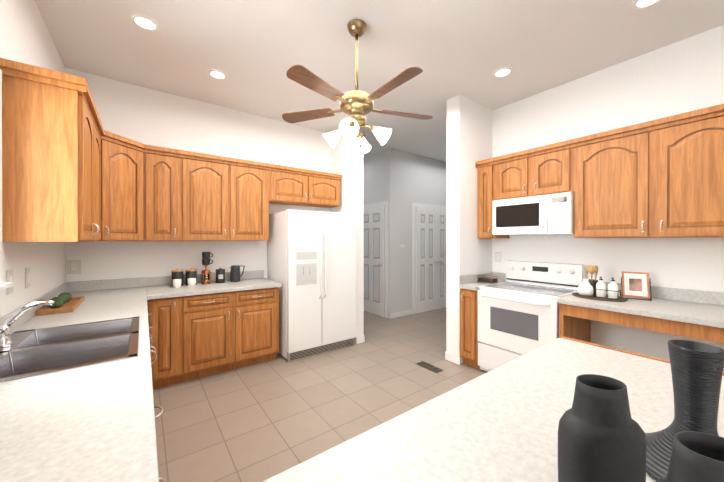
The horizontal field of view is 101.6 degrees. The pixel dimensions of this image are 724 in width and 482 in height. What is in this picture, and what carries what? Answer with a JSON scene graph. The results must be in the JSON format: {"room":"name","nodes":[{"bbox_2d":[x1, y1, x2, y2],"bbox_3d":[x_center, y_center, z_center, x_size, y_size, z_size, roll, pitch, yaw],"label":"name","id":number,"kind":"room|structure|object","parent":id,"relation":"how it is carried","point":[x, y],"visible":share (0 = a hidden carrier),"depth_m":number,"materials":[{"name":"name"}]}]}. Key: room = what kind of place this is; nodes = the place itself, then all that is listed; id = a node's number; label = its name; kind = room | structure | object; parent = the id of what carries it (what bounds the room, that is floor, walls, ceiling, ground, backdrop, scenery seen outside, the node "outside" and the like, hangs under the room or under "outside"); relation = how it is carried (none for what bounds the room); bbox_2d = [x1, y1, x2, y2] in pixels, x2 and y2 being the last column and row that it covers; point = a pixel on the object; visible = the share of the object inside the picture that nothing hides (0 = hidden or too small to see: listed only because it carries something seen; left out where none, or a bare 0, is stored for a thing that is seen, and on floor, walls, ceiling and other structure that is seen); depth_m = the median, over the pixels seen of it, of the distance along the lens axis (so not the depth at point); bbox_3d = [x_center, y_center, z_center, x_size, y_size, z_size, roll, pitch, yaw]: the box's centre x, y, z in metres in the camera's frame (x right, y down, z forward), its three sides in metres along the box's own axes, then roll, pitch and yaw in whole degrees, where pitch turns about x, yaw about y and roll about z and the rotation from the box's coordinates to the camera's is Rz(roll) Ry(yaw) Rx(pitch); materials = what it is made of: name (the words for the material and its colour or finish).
{"room":"kitchen","nodes":[
{"label":"kitchen","id":0,"kind":"room"},
{"bbox_2d":[0,0,65,317],"bbox_3d":[-2.414,-0.123,2.140,0.140,3.050,1.850,0,0,-37],"label":"wall","id":1,"kind":"structure","parent":0,"point":[25,37],"depth_m":1.92,"materials":[{"name":"paint"}]},
{"bbox_2d":[7,269,12,293],"bbox_3d":[-1.939,0.224,1.628,0.009,0.130,0.075,0,0,-37],"label":"electrical outlet plate","id":2,"kind":"object","parent":1,"relation":"attached to","point":[9,272],"depth_m":1.62,"materials":[{"name":"white plastic"}]},
{"bbox_2d":[25,267,29,287],"bbox_3d":[-2.123,0.233,1.877,0.009,0.125,0.075,0,0,-37],"label":"electrical outlet plate","id":3,"kind":"object","parent":1,"relation":"attached to","point":[27,270],"depth_m":1.86,"materials":[{"name":"white plastic"}]},
{"bbox_2d":[0,66,95,241],"bbox_3d":[-1.917,-0.447,1.851,0.308,0.900,0.554,0,0,-37],"label":"upper cabinet","id":4,"kind":"object","parent":1,"relation":"attached to","point":[73,170],"depth_m":1.63,"materials":[{"name":"brown wood"}]},
{"bbox_2d":[40,282,67,297],"bbox_3d":[-1.627,0.446,1.218,0.020,0.100,3.987,0,0,-37],"label":"backsplash","id":5,"kind":"structure","parent":1,"relation":"attached to","point":[63,288],"depth_m":2.45,"materials":[{"name":"grey stone"}]},
{"bbox_2d":[96,110,111,240],"bbox_3d":[-2.160,-0.448,2.220,0.358,0.900,0.593,0,0,-37],"label":"upper cabinet","id":6,"kind":"object","parent":1,"relation":"attached to","point":[103,138],"depth_m":2.52,"materials":[{"name":"brown wood"}]},
{"bbox_2d":[65,68,445,318],"bbox_3d":[0.338,-0.133,5.245,7.980,3.050,0.140,0,0,-37],"label":"wall","id":7,"kind":"structure","parent":0,"point":[145,115],"depth_m":3.63,"materials":[{"name":"paint"}]},
{"bbox_2d":[67,260,80,273],"bbox_3d":[-2.773,0.250,2.845,0.100,0.135,0.010,0,0,-37],"label":"electrical outlet plate","id":8,"kind":"object","parent":7,"relation":"attached to","point":[73,266],"depth_m":2.84,"materials":[{"name":"white plastic"}]},
{"bbox_2d":[112,134,143,240],"bbox_3d":[-2.401,-0.450,2.742,0.592,0.900,0.612,0,0,-37],"label":"upper cabinet","id":9,"kind":"object","parent":7,"relation":"attached to","point":[127,154],"depth_m":2.72,"materials":[{"name":"brown wood"}]},
{"bbox_2d":[144,146,183,240],"bbox_3d":[-2.119,-0.451,3.084,0.356,0.900,0.398,0,0,-37],"label":"upper cabinet","id":10,"kind":"object","parent":7,"relation":"attached to","point":[163,169],"depth_m":2.98,"materials":[{"name":"brown wood"}]},
{"bbox_2d":[68,270,263,293],"bbox_3d":[-2.054,0.438,3.371,1.857,0.100,0.020,0,0,-37],"label":"backsplash","id":11,"kind":"structure","parent":7,"relation":"attached to","point":[109,284],"depth_m":3.11,"materials":[{"name":"grey stone"}]},
{"bbox_2d":[184,154,235,240],"bbox_3d":[-1.771,-0.452,3.371,0.545,0.900,0.352,0,0,-37],"label":"upper cabinet","id":12,"kind":"object","parent":7,"relation":"attached to","point":[209,183],"depth_m":3.23,"materials":[{"name":"brown wood"}]},
{"bbox_2d":[236,162,271,240],"bbox_3d":[-1.455,-0.453,3.605,0.534,0.900,0.352,0,0,-37],"label":"upper cabinet","id":13,"kind":"object","parent":7,"relation":"attached to","point":[253,182],"depth_m":3.50,"materials":[{"name":"brown wood"}]},
{"bbox_2d":[272,166,315,205],"bbox_3d":[-1.005,-0.704,3.938,0.587,0.400,0.352,0,0,-37],"label":"upper cabinet","id":14,"kind":"object","parent":7,"relation":"attached to","point":[289,187],"depth_m":3.83,"materials":[{"name":"brown wood"}]},
{"bbox_2d":[312,174,340,207],"bbox_3d":[-0.642,-0.705,4.207,0.588,0.400,0.352,0,0,-37],"label":"upper cabinet","id":15,"kind":"object","parent":7,"relation":"attached to","point":[327,185],"depth_m":4.12,"materials":[{"name":"brown wood"}]},
{"bbox_2d":[390,309,412,318],"bbox_3d":[2.008,1.343,6.391,3.738,0.090,0.013,0,0,-37],"label":"baseboard","id":16,"kind":"structure","parent":7,"relation":"attached to","point":[399,314],"depth_m":5.43,"materials":[{"name":"white wood"}]},
{"bbox_2d":[400,243,404,248],"bbox_3d":[0.745,0.091,5.453,0.115,0.115,0.009,0,0,-37],"label":"electrical outlet plate","id":17,"kind":"object","parent":7,"relation":"attached to","point":[402,245],"depth_m":5.45,"materials":[{"name":"white plastic"}]},
{"bbox_2d":[413,203,445,313],"bbox_3d":[1.500,0.332,6.009,1.325,2.115,0.017,0,0,-37],"label":"door frame","id":18,"kind":"structure","parent":7,"relation":"attached to","point":[415,205],"depth_m":5.64,"materials":[{"name":"white wood"}]},
{"bbox_2d":[416,207,445,312],"bbox_3d":[1.526,0.369,5.974,1.175,2.030,0.101,0,0,-37],"label":"closet door","id":19,"kind":"structure","parent":7,"relation":"in","point":[430,259],"depth_m":5.88,"materials":[{"name":"white wood"}]},
{"bbox_2d":[153,307,484,481],"bbox_3d":[0.971,1.425,4.213,9.200,0.060,12.200,0,0,-37],"label":"floor","id":20,"kind":"structure","parent":0,"point":[262,421],"depth_m":2.58,"materials":[{"name":"tile"}]},
{"bbox_2d":[148,306,151,333],"bbox_3d":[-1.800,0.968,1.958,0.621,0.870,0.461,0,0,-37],"label":"base cabinet","id":21,"kind":"object","parent":20,"relation":"on","point":[149,307],"depth_m":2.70,"materials":[{"name":"brown wood"}]},
{"bbox_2d":[152,358,159,408],"bbox_3d":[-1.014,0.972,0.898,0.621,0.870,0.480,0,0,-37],"label":"base cabinet","id":22,"kind":"object","parent":20,"relation":"on","point":[155,381],"depth_m":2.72,"materials":[{"name":"brown wood"}]},
{"bbox_2d":[156,413,164,481],"bbox_3d":[-0.716,0.973,0.497,0.621,0.870,0.520,0,0,-37],"label":"base cabinet","id":23,"kind":"object","parent":20,"relation":"on","point":[161,479],"depth_m":0.94,"materials":[{"name":"brown wood"}]},
{"bbox_2d":[263,338,723,481],"bbox_3d":[0.283,0.518,0.564,2.308,0.040,0.661,0,0,-37],"label":"countertop","id":24,"kind":"structure","parent":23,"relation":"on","point":[500,425],"depth_m":0.80,"materials":[{"name":"white stone"}]},
{"bbox_2d":[558,374,645,481],"bbox_3d":[0.460,0.384,0.569,0.145,0.226,0.114,0,0,-37],"label":"vase","id":25,"kind":"object","parent":24,"relation":"on","point":[601,435],"visible":1,"depth_m":0.54,"materials":[{"name":"black ceramic"}]},
{"bbox_2d":[645,340,723,479],"bbox_3d":[0.715,0.361,0.633,0.222,0.272,0.222,0,0,-37],"label":"ribbed vase","id":26,"kind":"object","parent":24,"relation":"on","point":[697,369],"visible":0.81,"depth_m":0.62,"materials":[{"name":"black ceramic"}]},
{"bbox_2d":[656,431,723,481],"bbox_3d":[0.468,0.385,0.391,0.138,0.225,0.125,0,0,-37],"label":"vase","id":27,"kind":"object","parent":24,"relation":"on","point":[697,456],"visible":1,"depth_m":0.40,"materials":[{"name":"black ceramic"}]},
{"bbox_2d":[148,298,183,387],"bbox_3d":[-2.040,0.964,3.008,0.285,0.870,0.622,0,0,-37],"label":"base cabinet","id":28,"kind":"object","parent":20,"relation":"on","point":[167,313],"depth_m":2.79,"materials":[{"name":"brown wood"}]},
{"bbox_2d":[0,286,159,481],"bbox_3d":[-1.584,0.514,1.662,0.617,0.040,3.326,0,0,-37],"label":"countertop","id":29,"kind":"structure","parent":28,"relation":"on","point":[85,423],"depth_m":0.84,"materials":[{"name":"white stone"}]},
{"bbox_2d":[0,298,55,345],"bbox_3d":[-1.605,0.390,1.398,0.203,0.198,0.110,0,0,-37],"label":"faucet","id":30,"kind":"object","parent":29,"relation":"on","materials":[{"name":"silver metal"}]},
{"bbox_2d":[36,296,84,315],"bbox_3d":[-2.220,0.474,2.193,0.177,0.035,0.500,0,0,-37],"label":"board","id":31,"kind":"object","parent":29,"relation":"on","point":[72,304],"visible":0.73,"depth_m":2.04,"materials":[{"name":"brown wood"}]},
{"bbox_2d":[49,299,62,308],"bbox_3d":[-2.141,0.443,2.063,0.073,0.072,0.092,0,0,-37],"label":"avocado","id":32,"kind":"object","parent":31,"relation":"on","point":[58,303],"visible":0.9,"depth_m":2.05,"materials":[{"name":"green food"}]},
{"bbox_2d":[51,297,66,303],"bbox_3d":[-2.220,0.443,2.159,0.092,0.072,0.074,0,0,-37],"label":"avocado","id":33,"kind":"object","parent":31,"relation":"on","point":[62,299],"visible":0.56,"depth_m":2.15,"materials":[{"name":"green food"}]},
{"bbox_2d":[58,294,71,302],"bbox_3d":[-2.279,0.443,2.259,0.082,0.072,0.085,0,0,-37],"label":"avocado","id":34,"kind":"object","parent":31,"relation":"on","point":[68,298],"visible":0.52,"depth_m":2.25,"materials":[{"name":"green food"}]},
{"bbox_2d":[0,314,139,381],"bbox_3d":[-1.417,0.587,1.426,0.540,0.196,0.810,0,0,-37],"label":"sink","id":35,"kind":"object","parent":29,"relation":"in","point":[51,349],"depth_m":1.45,"materials":[{"name":"silver metal"}]},
{"bbox_2d":[184,290,235,381],"bbox_3d":[-1.734,0.964,3.235,0.477,0.870,0.622,0,0,-37],"label":"base cabinet","id":36,"kind":"object","parent":20,"relation":"on","point":[209,319],"depth_m":3.00,"materials":[{"name":"brown wood"}]},
{"bbox_2d":[148,278,281,301],"bbox_3d":[-1.624,0.508,3.292,1.260,0.040,0.658,0,0,-37],"label":"countertop","id":37,"kind":"structure","parent":36,"relation":"on","point":[184,291],"depth_m":3.11,"materials":[{"name":"white stone"}]},
{"bbox_2d":[171,269,183,285],"bbox_3d":[-2.011,0.395,3.219,0.114,0.186,0.114,0,0,-37],"label":"canister","id":38,"kind":"object","parent":37,"relation":"on","point":[177,273],"visible":0.77,"depth_m":3.18,"materials":[{"name":"black ceramic"}]},
{"bbox_2d":[173,279,181,287],"bbox_3d":[-1.943,0.446,3.102,0.080,0.085,0.080,0,0,-37],"label":"cup","id":39,"kind":"object","parent":37,"relation":"on","point":[177,283],"visible":1,"depth_m":3.07,"materials":[{"name":"white ceramic"}]},
{"bbox_2d":[185,268,196,284],"bbox_3d":[-1.907,0.395,3.296,0.114,0.186,0.114,0,0,-37],"label":"canister","id":40,"kind":"object","parent":37,"relation":"on","point":[190,273],"visible":0.75,"depth_m":3.26,"materials":[{"name":"black ceramic"}]},
{"bbox_2d":[187,278,195,286],"bbox_3d":[-1.834,0.446,3.182,0.080,0.085,0.080,0,0,-37],"label":"cup","id":41,"kind":"object","parent":37,"relation":"on","point":[191,282],"visible":1,"depth_m":3.15,"materials":[{"name":"white ceramic"}]},
{"bbox_2d":[201,265,214,283],"bbox_3d":[-1.762,0.382,3.379,0.141,0.212,0.100,0,0,-37],"label":"press","id":42,"kind":"object","parent":37,"relation":"on","point":[206,272],"visible":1,"depth_m":3.34,"materials":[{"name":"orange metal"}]},
{"bbox_2d":[202,258,212,264],"bbox_3d":[-1.768,0.237,3.374,0.111,0.075,0.084,0,0,-37],"label":"mug","id":43,"kind":"object","parent":42,"relation":"on","point":[205,261],"visible":0.92,"depth_m":3.34,"materials":[{"name":"black ceramic"}]},
{"bbox_2d":[202,252,212,258],"bbox_3d":[-1.766,0.162,3.374,0.114,0.075,0.084,0,0,-37],"label":"mug","id":44,"kind":"object","parent":43,"relation":"on","point":[205,255],"visible":1,"depth_m":3.33,"materials":[{"name":"black ceramic"}]},
{"bbox_2d":[215,268,224,282],"bbox_3d":[-1.658,0.402,3.456,0.104,0.171,0.104,0,0,-37],"label":"canister","id":45,"kind":"object","parent":37,"relation":"on","point":[220,275],"visible":0.98,"depth_m":3.41,"materials":[{"name":"black ceramic"}]},
{"bbox_2d":[229,265,244,281],"bbox_3d":[-1.512,0.392,3.564,0.189,0.191,0.116,0,0,-37],"label":"pitcher","id":46,"kind":"object","parent":37,"relation":"on","point":[235,276],"visible":1,"depth_m":3.51,"materials":[{"name":"black ceramic"}]},
{"bbox_2d":[236,286,279,368],"bbox_3d":[-1.342,0.963,3.526,0.500,0.870,0.622,0,0,-37],"label":"base cabinet","id":47,"kind":"object","parent":20,"relation":"on","point":[257,311],"depth_m":3.28,"materials":[{"name":"brown wood"}]},
{"bbox_2d":[267,209,355,361],"bbox_3d":[-0.651,0.516,3.912,0.950,1.760,0.767,0,0,-37],"label":"fridge","id":48,"kind":"object","parent":20,"relation":"on","point":[311,261],"visible":0.96,"depth_m":3.59,"materials":[{"name":"white metal"}]},
{"bbox_2d":[415,361,443,372],"bbox_3d":[0.745,1.395,3.274,0.120,0.007,0.300,0,0,-37],"label":"floor vent","id":49,"kind":"object","parent":20,"relation":"in","point":[430,367],"visible":1,"depth_m":3.25,"materials":[{"name":"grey metal"}]},
{"bbox_2d":[478,260,584,372],"bbox_3d":[1.696,0.817,3.024,0.728,1.165,0.760,0,0,-37],"label":"range","id":50,"kind":"object","parent":20,"relation":"on","point":[518,312],"visible":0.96,"depth_m":2.94,"materials":[{"name":"white metal"}]},
{"bbox_2d":[459,272,723,369],"bbox_3d":[2.267,0.897,2.300,0.727,1.010,3.047,0,0,-37],"label":"base cabinet","id":51,"kind":"object","parent":20,"relation":"on","point":[696,314],"visible":0.71,"depth_m":2.35,"materials":[{"name":"brown wood"}]},
{"bbox_2d":[477,275,497,283],"bbox_3d":[1.474,0.449,3.462,0.138,0.078,0.185,0,0,-37],"label":"box","id":52,"kind":"object","parent":51,"relation":"on","point":[485,279],"visible":1,"depth_m":3.42,"materials":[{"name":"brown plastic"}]},
{"bbox_2d":[459,272,723,327],"bbox_3d":[2.275,0.462,2.305,0.707,0.140,3.047,0,0,-37],"label":"countertop","id":53,"kind":"structure","parent":51,"relation":"on","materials":[{"name":"stone"}]},
{"bbox_2d":[572,292,627,301],"bbox_3d":[2.047,0.482,2.555,0.300,0.016,0.380,0,0,-37],"label":"oval tray","id":54,"kind":"object","parent":51,"relation":"on","point":[622,299],"visible":0.56,"depth_m":2.47,"materials":[{"name":"brown wood"}]},
{"bbox_2d":[577,278,592,295],"bbox_3d":[1.964,0.406,2.593,0.120,0.148,0.120,0,0,-37],"label":"vase","id":55,"kind":"object","parent":54,"relation":"on","point":[585,287],"visible":1,"depth_m":2.56,"materials":[{"name":"white ceramic"}]},
{"bbox_2d":[585,265,597,294],"bbox_3d":[2.066,0.349,2.656,0.094,0.262,0.094,0,0,-37],"label":"utensil crock","id":56,"kind":"object","parent":54,"relation":"on","point":[591,269],"visible":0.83,"depth_m":2.62,"materials":[{"name":"grey wood"}]},
{"bbox_2d":[620,271,651,300],"bbox_3d":[2.347,0.378,2.538,0.185,0.223,0.161,0,0,35],"label":"picture frame","id":57,"kind":"object","parent":51,"relation":"on","point":[635,284],"visible":0.88,"depth_m":2.51,"materials":[{"name":"wood"}]},
{"bbox_2d":[330,129,363,343],"bbox_3d":[-0.233,-0.130,4.311,0.130,3.050,0.679,0,0,-37],"label":"wall","id":58,"kind":"structure","parent":0,"point":[346,161],"depth_m":4.07,"materials":[{"name":"paint"}]},
{"bbox_2d":[356,335,364,342],"bbox_3d":[-1.320,1.344,5.904,0.013,0.090,4.554,0,0,-37],"label":"baseboard","id":59,"kind":"structure","parent":58,"relation":"attached to","point":[362,338],"depth_m":4.04,"materials":[{"name":"white wood"}]},
{"bbox_2d":[364,150,384,204],"bbox_3d":[-0.664,-0.139,6.967,0.140,3.050,3.819,0,0,-37],"label":"wall","id":60,"kind":"structure","parent":0,"point":[374,178],"depth_m":5.63,"materials":[{"name":"paint"}]},
{"bbox_2d":[364,206,384,316],"bbox_3d":[0.154,0.370,5.657,0.101,2.030,0.760,0,0,-37],"label":"hall door","id":61,"kind":"structure","parent":60,"relation":"in","point":[374,260],"depth_m":5.58,"materials":[{"name":"white wood"}]},
{"bbox_2d":[364,201,387,317],"bbox_3d":[0.191,0.335,5.682,0.017,2.110,0.905,0,0,-37],"label":"door frame","id":62,"kind":"structure","parent":60,"relation":"attached to","point":[385,203],"depth_m":5.33,"materials":[{"name":"white wood"}]},
{"bbox_2d":[34,0,723,161],"bbox_3d":[0.971,-1.695,4.202,9.200,0.080,12.200,0,0,-37],"label":"ceiling","id":63,"kind":"structure","parent":0,"point":[254,51],"depth_m":2.50,"materials":[{"name":"paint"}]},
{"bbox_2d":[131,14,158,30],"bbox_3d":[-1.633,-1.640,2.223,0.169,0.008,0.169,0,0,17],"label":"recessed light","id":64,"kind":"object","parent":63,"relation":"in","point":[148,23],"depth_m":2.22,"materials":[{"name":"white"}]},
{"bbox_2d":[208,70,226,79],"bbox_3d":[-1.429,-1.642,2.921,0.169,0.008,0.169,0,0,44],"label":"recessed light","id":65,"kind":"object","parent":63,"relation":"in","point":[215,73],"depth_m":2.91,"materials":[{"name":"white"}]},
{"bbox_2d":[282,19,432,153],"bbox_3d":[-0.013,-1.172,2.216,1.245,0.944,1.198,0,0,-37],"label":"fan","id":66,"kind":"object","parent":63,"relation":"hanging from","point":[356,105],"visible":1,"depth_m":2.19,"materials":[{"name":"brown wood"}]},
{"bbox_2d":[493,67,512,77],"bbox_3d":[1.375,-1.642,2.884,0.169,0.008,0.169,0,0,44],"label":"recessed light","id":67,"kind":"object","parent":63,"relation":"in","point":[503,71],"depth_m":2.88,"materials":[{"name":"white"}]},
{"bbox_2d":[633,0,660,8],"bbox_3d":[1.952,-1.639,2.005,0.169,0.008,0.169,0,0,44],"label":"recessed light","id":68,"kind":"object","parent":63,"relation":"in","point":[640,3],"depth_m":2.04,"materials":[{"name":"white"}]},
{"bbox_2d":[446,95,491,363],"bbox_3d":[1.323,-0.128,3.610,0.684,3.050,0.180,0,0,-37],"label":"wall","id":69,"kind":"structure","parent":0,"point":[469,146],"depth_m":3.43,"materials":[{"name":"paint"}]},
{"bbox_2d":[445,352,456,359],"bbox_3d":[1.312,1.352,3.729,0.829,0.090,0.013,0,0,-37],"label":"baseboard","id":70,"kind":"structure","parent":69,"relation":"attached to","point":[448,356],"depth_m":3.44,"materials":[{"name":"white wood"}]},
{"bbox_2d":[492,25,723,372],"bbox_3d":[3.235,-0.121,1.716,0.130,3.050,5.500,0,0,-37],"label":"wall","id":71,"kind":"structure","parent":0,"point":[682,76],"depth_m":2.69,"materials":[{"name":"paint"}]},
{"bbox_2d":[495,252,500,261],"bbox_3d":[1.695,0.197,3.675,0.010,0.125,0.080,0,0,-37],"label":"electrical outlet plate","id":72,"kind":"object","parent":71,"relation":"attached to","point":[497,254],"depth_m":3.67,"materials":[{"name":"white plastic"}]},
{"bbox_2d":[476,104,723,237],"bbox_3d":[2.385,-0.484,2.427,0.380,0.910,3.057,0,0,-37],"label":"upper cabinet","id":73,"kind":"object","parent":71,"relation":"attached to","point":[661,178],"visible":1,"depth_m":2.41,"materials":[{"name":"brown wood"}]},
{"bbox_2d":[492,192,573,234],"bbox_3d":[1.831,-0.261,3.121,0.446,0.390,0.756,0,0,-37],"label":"over-the-range microwave","id":74,"kind":"object","parent":73,"relation":"attached to","point":[550,214],"visible":0.96,"depth_m":2.96,"materials":[{"name":"white"}]},
{"bbox_3d":[-1.556,0.821,0.987,0.140,1.170,1.030,0,0,-37],"label":"wall","id":75,"kind":"structure","parent":0,"visible":0},
{"bbox_2d":[0,69,12,303],"bbox_3d":[-1.488,-0.271,1.034,0.070,1.185,1.210,0,0,-37],"label":"window frame","id":76,"kind":"structure","parent":75,"relation":"attached to","point":[5,285],"depth_m":1.49,"materials":[{"name":"white"}]}
]}

